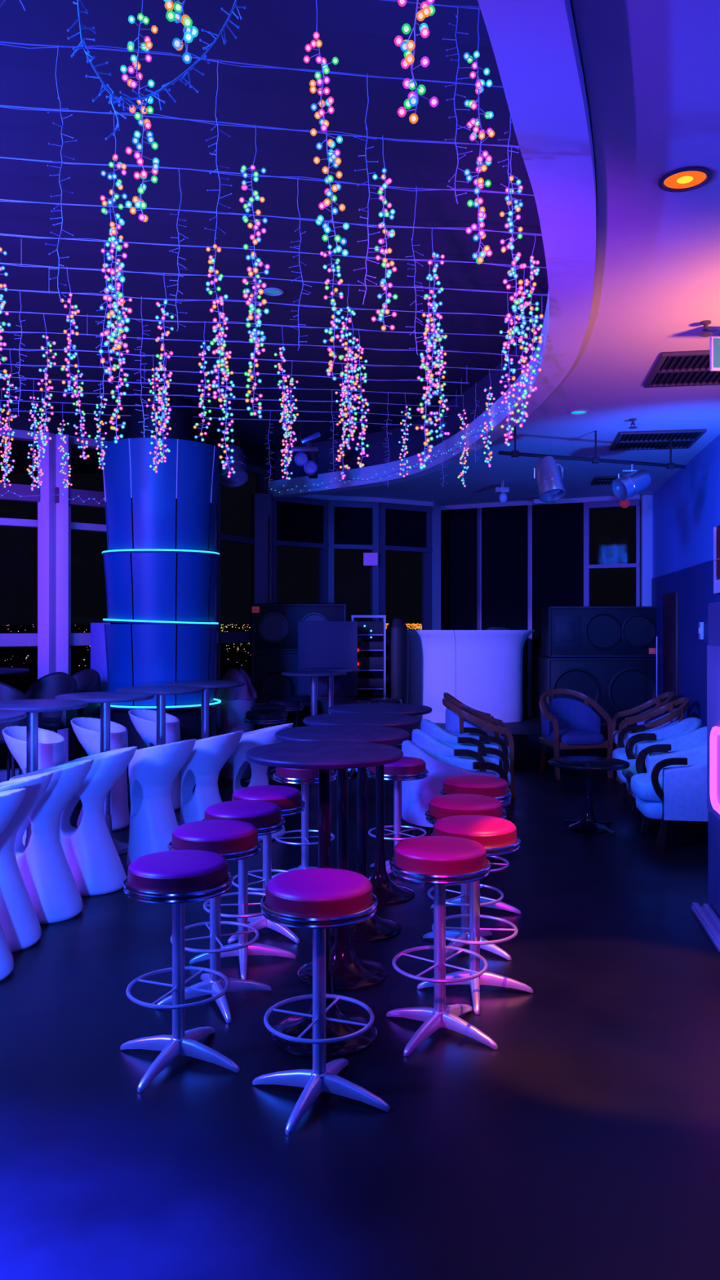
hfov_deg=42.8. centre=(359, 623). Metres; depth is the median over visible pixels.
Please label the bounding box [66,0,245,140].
garland
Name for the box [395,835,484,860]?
seat cushion
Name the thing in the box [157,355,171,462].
strand
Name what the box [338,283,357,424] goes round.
strand
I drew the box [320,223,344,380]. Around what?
strand
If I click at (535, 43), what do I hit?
trim
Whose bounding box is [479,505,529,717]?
window
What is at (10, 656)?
ground
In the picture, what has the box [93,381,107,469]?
strand
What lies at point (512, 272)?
strand
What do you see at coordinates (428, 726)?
armchair
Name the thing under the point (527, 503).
trim
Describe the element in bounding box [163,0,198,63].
strand
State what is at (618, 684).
loudspeaker
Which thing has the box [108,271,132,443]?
strand
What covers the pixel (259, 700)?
cushion
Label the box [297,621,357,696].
speaker
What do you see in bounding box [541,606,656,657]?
loudspeaker
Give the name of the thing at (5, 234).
wire
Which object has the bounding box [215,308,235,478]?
strand
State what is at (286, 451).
strand
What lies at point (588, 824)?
table
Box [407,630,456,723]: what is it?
panel
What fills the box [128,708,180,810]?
bar chair
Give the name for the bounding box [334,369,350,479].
strand
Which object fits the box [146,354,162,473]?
strand
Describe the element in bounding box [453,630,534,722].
panel
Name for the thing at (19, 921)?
bar chair
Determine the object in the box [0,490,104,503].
light
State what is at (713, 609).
machine
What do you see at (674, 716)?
armchair
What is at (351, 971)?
bar table
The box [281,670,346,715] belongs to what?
bar table
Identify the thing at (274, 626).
loudspeaker
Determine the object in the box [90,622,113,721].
tall cabinet
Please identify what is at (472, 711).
armchair
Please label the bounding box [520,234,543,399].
strand
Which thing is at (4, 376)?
wire
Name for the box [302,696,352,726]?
equipment case
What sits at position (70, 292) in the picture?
wire
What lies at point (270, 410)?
strand
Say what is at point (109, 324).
strand
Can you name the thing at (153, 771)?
bar chair
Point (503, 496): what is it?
dome
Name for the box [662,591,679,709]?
door
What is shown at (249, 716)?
cushion
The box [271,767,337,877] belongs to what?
bar stool
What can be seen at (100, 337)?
wire
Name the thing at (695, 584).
wall
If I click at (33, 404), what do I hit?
strand
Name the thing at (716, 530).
wall screen
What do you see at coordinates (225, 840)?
cushion
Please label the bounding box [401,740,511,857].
armchair
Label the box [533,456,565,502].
spotlight
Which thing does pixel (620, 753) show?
seat cushion
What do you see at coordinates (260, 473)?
window
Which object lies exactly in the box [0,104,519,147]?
wire
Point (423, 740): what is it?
armchair
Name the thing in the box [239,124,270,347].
strand
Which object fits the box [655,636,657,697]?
microphone stand
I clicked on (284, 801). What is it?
cushion
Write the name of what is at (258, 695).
seat cushion
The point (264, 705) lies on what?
seat cushion
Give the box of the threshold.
[691,902,719,952]
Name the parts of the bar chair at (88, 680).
leg, leg, backrest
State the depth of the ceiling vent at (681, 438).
8.46 m
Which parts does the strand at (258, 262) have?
bulb, bulb, bulb, bulb, bulb, bulb, bulb, bulb, bulb, bulb, bulb, bulb, bulb, bulb, bulb, bulb, bulb, bulb, bulb, bulb, bulb, bulb, bulb, bulb, bulb, bulb, bulb, bulb, bulb, bulb, bulb, bulb, bulb, bulb, bulb, bulb, bulb, bulb, bulb, bulb, bulb, bulb, bulb, bulb, bulb, bulb, bulb, bulb, bulb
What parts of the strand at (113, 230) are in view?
bulb, bulb, bulb, bulb, bulb, bulb, bulb, bulb, bulb, bulb, bulb, bulb, bulb, bulb, bulb, bulb, bulb, bulb, bulb, bulb, bulb, bulb, bulb, bulb, bulb, bulb, bulb, bulb, bulb, bulb, bulb, bulb, bulb, bulb, bulb, bulb, bulb, bulb, bulb, bulb, bulb, bulb, bulb, bulb, bulb, bulb, bulb, bulb, bulb, bulb, bulb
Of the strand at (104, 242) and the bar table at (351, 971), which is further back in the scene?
the strand at (104, 242)
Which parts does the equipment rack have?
trim, trim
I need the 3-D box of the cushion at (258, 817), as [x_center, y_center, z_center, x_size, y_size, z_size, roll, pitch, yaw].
[-0.571,0.940,4.490,0.373,0.061,0.373,0,0,-8]
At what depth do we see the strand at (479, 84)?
3.13 m
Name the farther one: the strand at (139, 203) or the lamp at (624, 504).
the lamp at (624, 504)
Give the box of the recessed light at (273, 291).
[263,287,283,296]
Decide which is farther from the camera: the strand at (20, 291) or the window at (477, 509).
the window at (477, 509)
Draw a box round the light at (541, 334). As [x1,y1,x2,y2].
[268,333,542,493]
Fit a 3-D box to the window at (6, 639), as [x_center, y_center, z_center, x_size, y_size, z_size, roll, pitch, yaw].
[-4.229,-0.160,8.927,2.311,3.620,0.200,0,0,-33]
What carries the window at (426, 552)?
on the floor
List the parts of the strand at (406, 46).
bulb, bulb, bulb, bulb, bulb, bulb, bulb, bulb, bulb, bulb, bulb, bulb, bulb, bulb, bulb, bulb, bulb, bulb, bulb, bulb, bulb, bulb, bulb, bulb, bulb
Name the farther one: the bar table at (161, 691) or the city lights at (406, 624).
the city lights at (406, 624)
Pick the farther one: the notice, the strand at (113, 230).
the notice
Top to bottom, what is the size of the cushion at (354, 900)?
0.061 m
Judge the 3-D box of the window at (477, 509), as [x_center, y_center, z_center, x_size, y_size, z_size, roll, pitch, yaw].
[1.420,0.005,13.266,0.687,3.290,0.140,0,0,31]
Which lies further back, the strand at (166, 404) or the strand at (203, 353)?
the strand at (166, 404)
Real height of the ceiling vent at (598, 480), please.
0.026 m
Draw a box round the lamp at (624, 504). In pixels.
[619,499,629,507]
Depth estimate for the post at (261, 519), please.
11.53 m
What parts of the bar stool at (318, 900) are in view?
leg, leg, leg, leg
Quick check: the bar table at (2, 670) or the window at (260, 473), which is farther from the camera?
the window at (260, 473)
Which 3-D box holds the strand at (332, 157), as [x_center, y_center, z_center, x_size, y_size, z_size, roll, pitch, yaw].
[-0.112,-1.665,3.049,0.155,0.870,0.121,0,0,0]
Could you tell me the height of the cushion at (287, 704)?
0.065 m
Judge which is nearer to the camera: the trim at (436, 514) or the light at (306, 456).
the light at (306, 456)
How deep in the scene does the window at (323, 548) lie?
12.07 m
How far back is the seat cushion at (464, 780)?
5.19 m
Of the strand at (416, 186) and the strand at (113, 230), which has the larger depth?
the strand at (416, 186)
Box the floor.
[0,735,719,1279]
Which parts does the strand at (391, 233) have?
bulb, bulb, bulb, bulb, bulb, bulb, bulb, bulb, bulb, bulb, bulb, bulb, bulb, bulb, bulb, bulb, bulb, bulb, bulb, bulb, bulb, bulb, bulb, bulb, bulb, bulb, bulb, bulb, bulb, bulb, bulb, bulb, bulb, bulb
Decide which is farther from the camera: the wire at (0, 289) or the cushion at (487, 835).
the wire at (0, 289)
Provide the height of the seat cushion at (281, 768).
0.022 m
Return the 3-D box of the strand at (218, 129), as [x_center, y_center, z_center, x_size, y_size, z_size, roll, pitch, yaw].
[-0.525,-1.766,3.425,0.102,0.669,0.040,0,0,0]
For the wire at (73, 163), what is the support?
hanging from the ceiling at (362, 34)
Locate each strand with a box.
[0,247,10,378]
[0,352,17,475]
[0,395,11,488]
[12,290,26,416]
[26,379,40,490]
[32,391,47,485]
[37,314,57,445]
[45,44,77,301]
[57,403,72,488]
[60,266,83,398]
[71,351,90,459]
[93,241,113,397]
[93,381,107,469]
[98,206,123,382]
[100,115,132,349]
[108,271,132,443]
[120,0,159,222]
[133,296,151,437]
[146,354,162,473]
[155,273,173,431]
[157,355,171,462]
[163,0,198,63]
[167,168,188,331]
[193,320,212,441]
[204,60,232,239]
[205,235,229,402]
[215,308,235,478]
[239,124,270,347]
[244,248,265,418]
[265,409,274,479]
[274,325,293,438]
[279,382,293,479]
[280,365,298,462]
[288,178,311,351]
[302,0,349,256]
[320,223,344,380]
[328,390,338,480]
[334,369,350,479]
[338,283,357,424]
[340,315,359,449]
[352,328,369,467]
[353,73,380,304]
[371,135,397,330]
[382,391,392,486]
[394,0,438,124]
[398,395,411,477]
[405,186,424,355]
[414,264,437,469]
[421,226,444,399]
[431,311,449,438]
[437,397,448,486]
[442,6,472,204]
[457,397,469,487]
[462,7,494,264]
[470,388,479,462]
[480,369,495,467]
[497,115,521,209]
[498,297,518,446]
[499,146,526,346]
[511,268,533,427]
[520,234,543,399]
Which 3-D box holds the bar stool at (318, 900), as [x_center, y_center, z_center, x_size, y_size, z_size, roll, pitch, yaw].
[-0.142,1.267,3.200,0.516,0.760,0.516,0,0,21]
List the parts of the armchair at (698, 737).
seat, arm post, arm post, backrest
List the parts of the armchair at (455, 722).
leg, crest rail, leg, leg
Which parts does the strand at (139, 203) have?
bulb, bulb, bulb, bulb, bulb, bulb, bulb, bulb, bulb, bulb, bulb, bulb, bulb, bulb, bulb, bulb, bulb, bulb, bulb, bulb, bulb, bulb, bulb, bulb, bulb, bulb, bulb, bulb, bulb, bulb, bulb, bulb, bulb, bulb, bulb, bulb, bulb, bulb, bulb, bulb, bulb, bulb, bulb, bulb, bulb, bulb, bulb, bulb, bulb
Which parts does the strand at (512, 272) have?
bulb, bulb, bulb, bulb, bulb, bulb, bulb, bulb, bulb, bulb, bulb, bulb, bulb, bulb, bulb, bulb, bulb, bulb, bulb, bulb, bulb, bulb, bulb, bulb, bulb, bulb, bulb, bulb, bulb, bulb, bulb, bulb, bulb, bulb, bulb, bulb, bulb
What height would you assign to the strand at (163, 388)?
0.948 m
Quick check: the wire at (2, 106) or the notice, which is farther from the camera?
the notice
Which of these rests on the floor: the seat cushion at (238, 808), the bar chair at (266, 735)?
the bar chair at (266, 735)
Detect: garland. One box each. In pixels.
[0,0,26,11]
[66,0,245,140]
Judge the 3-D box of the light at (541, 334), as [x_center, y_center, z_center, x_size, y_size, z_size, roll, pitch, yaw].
[-0.005,-1.674,8.605,2.346,0.134,6.179,0,0,0]
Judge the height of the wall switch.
0.170 m
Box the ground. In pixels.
[0,624,528,717]
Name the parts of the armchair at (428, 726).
backrest, arm post, arm post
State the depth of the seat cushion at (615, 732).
9.84 m
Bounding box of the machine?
[706,602,719,918]
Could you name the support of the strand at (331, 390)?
hanging from the wire at (4, 376)
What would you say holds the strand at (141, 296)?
hanging from the wire at (0, 289)
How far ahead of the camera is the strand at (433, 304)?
4.86 m
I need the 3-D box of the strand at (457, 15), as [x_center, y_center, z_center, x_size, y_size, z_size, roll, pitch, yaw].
[0.332,-1.763,3.118,0.102,0.675,0.046,0,0,0]
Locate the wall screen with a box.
[713,524,719,594]
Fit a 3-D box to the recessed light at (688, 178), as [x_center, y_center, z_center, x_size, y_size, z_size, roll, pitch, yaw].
[1.248,-1.704,3.530,0.196,0.011,0.196,0,0,0]
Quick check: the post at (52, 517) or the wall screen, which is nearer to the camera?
the wall screen
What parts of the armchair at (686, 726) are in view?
seat, arm post, arm post, backrest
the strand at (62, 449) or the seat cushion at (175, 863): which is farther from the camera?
the strand at (62, 449)
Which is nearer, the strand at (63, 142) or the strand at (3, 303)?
the strand at (63, 142)
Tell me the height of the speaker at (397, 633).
1.380 m
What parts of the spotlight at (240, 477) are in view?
rod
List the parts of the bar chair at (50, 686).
backrest, seat, leg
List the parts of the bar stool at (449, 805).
leg, leg, leg, leg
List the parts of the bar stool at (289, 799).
leg, leg, leg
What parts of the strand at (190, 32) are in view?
bulb, bulb, bulb, bulb, bulb, bulb, bulb, bulb, bulb, bulb, bulb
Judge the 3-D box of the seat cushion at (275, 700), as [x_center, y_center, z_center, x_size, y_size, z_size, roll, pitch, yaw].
[-0.824,0.850,10.200,0.364,0.024,0.364,0,0,-40]
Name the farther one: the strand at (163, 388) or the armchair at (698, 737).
the armchair at (698, 737)
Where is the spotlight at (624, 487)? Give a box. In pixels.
[611,463,651,501]
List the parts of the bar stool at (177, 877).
leg, leg, leg, leg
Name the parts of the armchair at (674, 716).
leg, crest rail, leg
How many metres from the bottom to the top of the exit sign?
0.267 m
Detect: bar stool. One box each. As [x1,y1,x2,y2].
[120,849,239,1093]
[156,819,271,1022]
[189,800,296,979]
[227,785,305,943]
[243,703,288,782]
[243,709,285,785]
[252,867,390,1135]
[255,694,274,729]
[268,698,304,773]
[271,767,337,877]
[280,694,311,727]
[333,699,370,778]
[366,697,401,768]
[366,755,428,879]
[386,835,497,1056]
[417,814,533,1014]
[422,793,511,959]
[430,774,520,914]
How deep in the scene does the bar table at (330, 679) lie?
10.57 m
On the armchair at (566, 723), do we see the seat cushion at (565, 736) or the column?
the seat cushion at (565, 736)
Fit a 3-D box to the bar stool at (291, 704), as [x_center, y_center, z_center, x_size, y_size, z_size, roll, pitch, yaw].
[-0.824,1.242,10.200,0.516,0.809,0.516,0,0,-40]
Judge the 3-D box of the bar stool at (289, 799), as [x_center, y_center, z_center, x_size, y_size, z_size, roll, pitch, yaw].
[-0.497,1.267,4.920,0.516,0.760,0.516,0,0,-45]
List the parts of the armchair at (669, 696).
leg, leg, crest rail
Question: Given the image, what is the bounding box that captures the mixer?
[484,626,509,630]
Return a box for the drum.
[215,697,255,779]
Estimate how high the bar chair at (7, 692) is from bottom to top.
1.201 m
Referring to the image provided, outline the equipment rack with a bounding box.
[351,615,386,701]
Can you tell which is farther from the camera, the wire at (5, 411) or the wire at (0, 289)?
the wire at (5, 411)
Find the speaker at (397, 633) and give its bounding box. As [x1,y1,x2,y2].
[386,617,408,703]
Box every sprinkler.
[628,417,637,428]
[699,320,712,337]
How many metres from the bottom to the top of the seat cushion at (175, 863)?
0.022 m
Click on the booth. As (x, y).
(482, 669)
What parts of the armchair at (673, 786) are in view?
seat, arm post, arm post, backrest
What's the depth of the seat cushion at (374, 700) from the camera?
10.19 m
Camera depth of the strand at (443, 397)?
8.40 m
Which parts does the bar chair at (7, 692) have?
leg, leg, backrest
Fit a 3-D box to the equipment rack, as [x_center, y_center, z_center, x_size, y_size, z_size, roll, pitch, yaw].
[0.108,0.598,11.595,0.430,1.405,0.441,0,0,0]
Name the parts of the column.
panel, panel, panel, panel, panel, panel, panel, panel, panel, panel, panel, panel, panel, panel, panel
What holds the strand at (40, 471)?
hanging from the wire at (155, 380)
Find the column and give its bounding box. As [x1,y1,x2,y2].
[100,395,221,794]
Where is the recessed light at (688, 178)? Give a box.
[657,166,712,192]
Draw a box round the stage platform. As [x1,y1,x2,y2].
[386,717,628,764]
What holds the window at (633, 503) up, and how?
in the wall at (686, 508)
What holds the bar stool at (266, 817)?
on the floor
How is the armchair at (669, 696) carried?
on the floor
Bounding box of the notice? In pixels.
[363,552,377,565]
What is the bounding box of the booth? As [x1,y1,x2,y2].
[407,630,534,723]
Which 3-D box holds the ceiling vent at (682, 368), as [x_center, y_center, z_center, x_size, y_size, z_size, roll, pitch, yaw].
[2.350,-1.696,6.120,0.780,0.026,0.800,0,0,9]
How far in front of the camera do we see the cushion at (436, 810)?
4.52 m
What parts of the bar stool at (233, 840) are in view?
leg, leg, leg, leg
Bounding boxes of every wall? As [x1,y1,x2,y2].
[651,560,719,727]
[652,434,719,578]
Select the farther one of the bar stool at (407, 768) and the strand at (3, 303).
the bar stool at (407, 768)
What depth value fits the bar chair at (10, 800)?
4.26 m
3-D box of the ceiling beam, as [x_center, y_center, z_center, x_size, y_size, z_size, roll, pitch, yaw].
[-3.191,-2.110,10.070,4.112,0.280,3.608,0,0,0]
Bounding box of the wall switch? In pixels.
[697,622,703,639]
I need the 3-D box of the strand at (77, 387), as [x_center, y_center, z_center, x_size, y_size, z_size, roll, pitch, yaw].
[-2.157,-1.682,7.078,0.159,0.837,0.120,0,0,0]
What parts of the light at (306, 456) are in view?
mount plate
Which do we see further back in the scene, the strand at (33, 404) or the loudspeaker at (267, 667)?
the loudspeaker at (267, 667)
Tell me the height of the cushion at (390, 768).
0.061 m
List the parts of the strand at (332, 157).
bulb, bulb, bulb, bulb, bulb, bulb, bulb, bulb, bulb, bulb, bulb, bulb, bulb, bulb, bulb, bulb, bulb, bulb, bulb, bulb, bulb, bulb, bulb, bulb, bulb, bulb, bulb, bulb, bulb, bulb, bulb, bulb, bulb, bulb, bulb, bulb, bulb, bulb, bulb, bulb, bulb, bulb, bulb, bulb, bulb, bulb, bulb, bulb, bulb, bulb, bulb, bulb, bulb, bulb, bulb, bulb, bulb, bulb, bulb, bulb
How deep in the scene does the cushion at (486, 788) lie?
5.12 m
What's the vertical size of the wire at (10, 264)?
0.168 m
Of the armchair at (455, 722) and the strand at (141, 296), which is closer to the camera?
the strand at (141, 296)
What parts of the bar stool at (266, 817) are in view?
leg, leg, leg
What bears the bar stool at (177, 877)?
on the floor
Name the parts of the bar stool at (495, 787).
leg, leg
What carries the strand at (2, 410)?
hanging from the wire at (155, 380)
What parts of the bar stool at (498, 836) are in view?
leg, leg, leg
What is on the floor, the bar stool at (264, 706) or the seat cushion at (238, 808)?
the bar stool at (264, 706)
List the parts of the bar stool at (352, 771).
leg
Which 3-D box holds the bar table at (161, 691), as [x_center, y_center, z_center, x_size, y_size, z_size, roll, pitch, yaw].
[-1.602,1.085,7.400,0.700,1.130,0.700,0,0,0]
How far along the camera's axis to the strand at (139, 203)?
2.96 m
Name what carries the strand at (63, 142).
hanging from the wire at (2, 42)
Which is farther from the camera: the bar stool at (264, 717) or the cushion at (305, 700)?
the cushion at (305, 700)
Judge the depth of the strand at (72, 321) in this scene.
5.42 m
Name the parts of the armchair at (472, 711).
crest rail, leg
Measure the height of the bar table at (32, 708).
1.130 m
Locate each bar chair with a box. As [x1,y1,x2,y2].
[0,681,41,781]
[0,772,53,952]
[0,787,26,981]
[2,725,66,845]
[8,759,93,924]
[18,671,80,800]
[48,668,100,759]
[59,746,137,896]
[71,716,129,831]
[126,738,195,866]
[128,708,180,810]
[179,730,243,825]
[232,723,293,840]
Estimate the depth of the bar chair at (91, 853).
5.62 m
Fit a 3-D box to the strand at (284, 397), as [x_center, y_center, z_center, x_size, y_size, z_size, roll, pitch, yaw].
[-0.537,-1.702,6.460,0.134,0.796,0.127,0,0,0]
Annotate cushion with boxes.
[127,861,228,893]
[128,849,226,877]
[171,828,257,853]
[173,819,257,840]
[204,808,281,827]
[205,800,279,817]
[231,793,302,809]
[232,785,301,799]
[245,709,283,714]
[245,712,284,719]
[249,706,286,712]
[250,703,285,708]
[255,697,274,702]
[257,694,274,697]
[265,882,373,917]
[266,867,371,900]
[268,701,302,707]
[269,698,302,702]
[275,767,333,777]
[280,697,311,702]
[280,767,311,769]
[281,694,311,697]
[337,699,370,704]
[368,697,400,702]
[368,763,426,774]
[369,700,401,703]
[384,755,425,766]
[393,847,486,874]
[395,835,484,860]
[428,802,502,818]
[429,793,502,810]
[432,824,516,847]
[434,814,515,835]
[442,782,508,796]
[443,774,507,787]
[486,732,504,741]
[489,742,508,755]
[498,756,510,770]
[498,771,511,786]
[501,788,511,807]
[544,728,604,745]
[612,747,635,760]
[613,730,644,744]
[622,759,646,782]
[631,773,662,802]
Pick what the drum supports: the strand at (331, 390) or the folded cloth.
the folded cloth
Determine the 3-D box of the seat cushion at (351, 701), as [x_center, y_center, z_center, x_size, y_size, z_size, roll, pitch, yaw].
[-0.068,0.850,10.000,0.364,0.024,0.364,0,0,10]
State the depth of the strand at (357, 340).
6.10 m
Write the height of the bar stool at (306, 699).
0.809 m
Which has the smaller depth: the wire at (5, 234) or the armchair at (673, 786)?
the wire at (5, 234)
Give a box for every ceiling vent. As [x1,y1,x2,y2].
[591,475,621,485]
[609,428,706,450]
[643,350,719,387]
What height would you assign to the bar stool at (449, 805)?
0.760 m
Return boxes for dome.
[499,480,507,503]
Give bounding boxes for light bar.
[497,426,685,468]
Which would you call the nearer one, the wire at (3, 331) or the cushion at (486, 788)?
the cushion at (486, 788)
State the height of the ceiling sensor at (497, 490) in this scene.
0.115 m
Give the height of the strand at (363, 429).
0.993 m
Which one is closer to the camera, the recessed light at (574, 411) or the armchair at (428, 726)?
the recessed light at (574, 411)
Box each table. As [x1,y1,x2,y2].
[0,667,29,674]
[0,698,88,846]
[0,709,26,723]
[54,691,154,854]
[115,685,204,826]
[164,680,244,738]
[244,740,403,1057]
[275,724,409,991]
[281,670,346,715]
[300,666,360,713]
[302,712,420,942]
[328,702,431,904]
[548,755,630,834]
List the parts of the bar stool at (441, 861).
leg, leg, leg, leg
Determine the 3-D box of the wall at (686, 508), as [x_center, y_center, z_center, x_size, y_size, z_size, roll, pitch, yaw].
[2.743,-1.150,4.650,2.583,1.120,15.300,0,0,0]
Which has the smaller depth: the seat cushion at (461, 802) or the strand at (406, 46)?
the strand at (406, 46)
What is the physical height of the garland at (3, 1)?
0.324 m
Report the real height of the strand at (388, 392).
0.863 m
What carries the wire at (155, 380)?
hanging from the ceiling at (362, 34)
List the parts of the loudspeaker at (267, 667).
frame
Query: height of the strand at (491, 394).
0.812 m
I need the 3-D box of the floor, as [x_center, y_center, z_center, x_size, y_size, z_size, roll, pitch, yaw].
[0.000,1.700,5.000,16.000,0.100,20.000,0,0,0]
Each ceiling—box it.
[0,0,548,473]
[317,0,719,506]
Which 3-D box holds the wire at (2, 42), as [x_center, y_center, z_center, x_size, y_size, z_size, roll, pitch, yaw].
[-2.200,-2.165,3.167,6.001,0.170,0.947,0,0,0]
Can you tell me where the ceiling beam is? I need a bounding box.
[0,400,271,471]
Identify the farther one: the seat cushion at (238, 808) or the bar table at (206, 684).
the bar table at (206, 684)
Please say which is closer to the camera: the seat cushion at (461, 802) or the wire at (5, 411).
the seat cushion at (461, 802)
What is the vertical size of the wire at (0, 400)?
0.170 m
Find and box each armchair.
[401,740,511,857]
[412,728,511,834]
[420,719,510,770]
[442,698,515,797]
[443,692,508,746]
[538,688,613,780]
[612,691,675,780]
[612,717,702,808]
[618,697,690,794]
[622,726,706,828]
[631,743,707,851]
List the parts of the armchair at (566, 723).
leg, seat rail, leg, crest rail, rail, leg, leg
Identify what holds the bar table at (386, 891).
on the floor
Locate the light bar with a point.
(514, 453)
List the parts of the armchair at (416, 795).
leg, leg, backrest, arm post, arm post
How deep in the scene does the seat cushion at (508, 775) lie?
7.34 m
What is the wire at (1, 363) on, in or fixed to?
hanging from the ceiling at (362, 34)
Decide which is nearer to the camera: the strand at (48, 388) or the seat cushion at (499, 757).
the strand at (48, 388)
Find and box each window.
[0,427,37,782]
[0,435,218,760]
[216,463,266,735]
[271,493,328,603]
[328,500,378,694]
[378,502,432,694]
[476,507,479,630]
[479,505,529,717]
[529,502,585,717]
[585,499,640,606]
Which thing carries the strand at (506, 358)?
hanging from the wire at (10, 264)
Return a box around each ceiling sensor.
[494,483,509,493]
[532,498,546,504]
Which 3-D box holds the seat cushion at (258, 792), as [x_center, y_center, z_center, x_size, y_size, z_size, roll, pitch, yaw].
[-0.497,0.898,4.920,0.364,0.022,0.364,0,0,-45]
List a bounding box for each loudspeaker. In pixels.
[251,602,346,651]
[251,650,302,730]
[539,656,655,725]
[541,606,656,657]
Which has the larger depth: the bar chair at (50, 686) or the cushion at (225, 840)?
the bar chair at (50, 686)
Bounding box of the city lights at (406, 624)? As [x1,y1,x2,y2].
[386,623,422,630]
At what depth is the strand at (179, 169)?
4.25 m
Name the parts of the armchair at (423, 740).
leg, backrest, arm post, arm post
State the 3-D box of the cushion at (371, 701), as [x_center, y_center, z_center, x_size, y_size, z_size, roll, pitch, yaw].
[0.281,0.894,10.300,0.373,0.065,0.373,0,0,-10]
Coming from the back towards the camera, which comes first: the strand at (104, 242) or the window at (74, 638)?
the window at (74, 638)
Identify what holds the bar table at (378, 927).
on the floor
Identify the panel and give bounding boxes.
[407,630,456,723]
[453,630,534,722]
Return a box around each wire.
[0,40,502,87]
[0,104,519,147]
[0,156,533,195]
[0,199,542,235]
[0,233,546,268]
[0,238,547,296]
[0,288,543,319]
[0,363,469,383]
[0,380,458,406]
[0,400,448,417]
[1,292,532,339]
[2,337,503,370]
[3,331,519,356]
[4,376,463,395]
[4,410,431,426]
[383,0,480,9]
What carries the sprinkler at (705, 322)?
attached to the ceiling at (651, 67)
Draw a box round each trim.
[266,488,640,510]
[267,0,595,497]
[272,0,597,480]
[431,506,440,630]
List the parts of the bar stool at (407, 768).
leg, leg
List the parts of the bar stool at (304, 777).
leg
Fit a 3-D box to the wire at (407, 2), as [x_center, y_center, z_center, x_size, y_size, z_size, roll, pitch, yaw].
[-2.272,-2.167,2.716,5.856,0.167,0.915,0,0,0]
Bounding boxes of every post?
[37,431,68,761]
[250,493,272,681]
[640,494,652,606]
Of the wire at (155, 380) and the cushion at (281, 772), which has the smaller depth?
the cushion at (281, 772)
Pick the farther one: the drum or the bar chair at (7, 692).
the drum
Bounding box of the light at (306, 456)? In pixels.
[290,416,320,478]
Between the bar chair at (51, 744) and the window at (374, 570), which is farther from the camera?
the window at (374, 570)
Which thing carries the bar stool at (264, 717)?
on the floor
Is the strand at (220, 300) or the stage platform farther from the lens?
the stage platform
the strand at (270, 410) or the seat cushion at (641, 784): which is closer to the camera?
the seat cushion at (641, 784)
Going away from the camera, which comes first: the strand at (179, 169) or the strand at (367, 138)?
the strand at (367, 138)
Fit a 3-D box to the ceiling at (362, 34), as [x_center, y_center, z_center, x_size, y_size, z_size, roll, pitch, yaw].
[-2.600,-2.280,5.300,9.500,0.060,17.000,0,0,0]
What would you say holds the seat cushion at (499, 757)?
on the armchair at (428, 726)
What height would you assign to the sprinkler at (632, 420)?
0.075 m
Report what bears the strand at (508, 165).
hanging from the wire at (2, 42)
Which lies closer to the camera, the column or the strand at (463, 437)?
the strand at (463, 437)
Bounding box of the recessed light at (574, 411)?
[568,409,589,414]
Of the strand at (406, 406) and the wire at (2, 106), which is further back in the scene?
the strand at (406, 406)
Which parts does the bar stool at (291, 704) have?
leg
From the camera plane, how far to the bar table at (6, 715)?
5.24 m
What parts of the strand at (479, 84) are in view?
bulb, bulb, bulb, bulb, bulb, bulb, bulb, bulb, bulb, bulb, bulb, bulb, bulb, bulb, bulb, bulb, bulb, bulb, bulb, bulb, bulb, bulb, bulb, bulb, bulb, bulb, bulb, bulb, bulb, bulb, bulb, bulb, bulb, bulb, bulb, bulb, bulb, bulb, bulb, bulb, bulb, bulb, bulb, bulb, bulb, bulb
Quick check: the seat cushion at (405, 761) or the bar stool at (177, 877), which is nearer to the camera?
the bar stool at (177, 877)
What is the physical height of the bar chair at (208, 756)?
0.877 m
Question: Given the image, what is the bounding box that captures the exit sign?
[710,336,719,371]
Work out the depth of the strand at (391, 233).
3.95 m
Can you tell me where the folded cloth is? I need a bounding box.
[213,667,257,699]
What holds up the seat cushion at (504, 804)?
on the armchair at (416, 795)
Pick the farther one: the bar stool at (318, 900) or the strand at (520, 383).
the strand at (520, 383)
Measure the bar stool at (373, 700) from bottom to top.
0.809 m
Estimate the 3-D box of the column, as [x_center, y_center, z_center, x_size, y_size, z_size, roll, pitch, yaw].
[-2.008,-0.295,9.300,1.200,3.890,1.200,0,0,0]
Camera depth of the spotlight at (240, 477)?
9.44 m
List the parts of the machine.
panel, neon frame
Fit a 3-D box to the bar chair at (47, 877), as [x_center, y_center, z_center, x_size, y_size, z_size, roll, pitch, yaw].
[-1.758,1.211,5.217,0.487,0.877,0.420,0,0,6]
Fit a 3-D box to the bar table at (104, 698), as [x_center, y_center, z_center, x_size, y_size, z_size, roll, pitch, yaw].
[-1.856,1.085,6.700,0.700,1.130,0.700,0,0,0]
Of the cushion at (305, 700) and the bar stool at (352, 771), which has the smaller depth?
the bar stool at (352, 771)
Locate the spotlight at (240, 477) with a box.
[218,405,248,487]
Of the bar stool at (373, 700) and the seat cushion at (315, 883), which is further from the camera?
the bar stool at (373, 700)

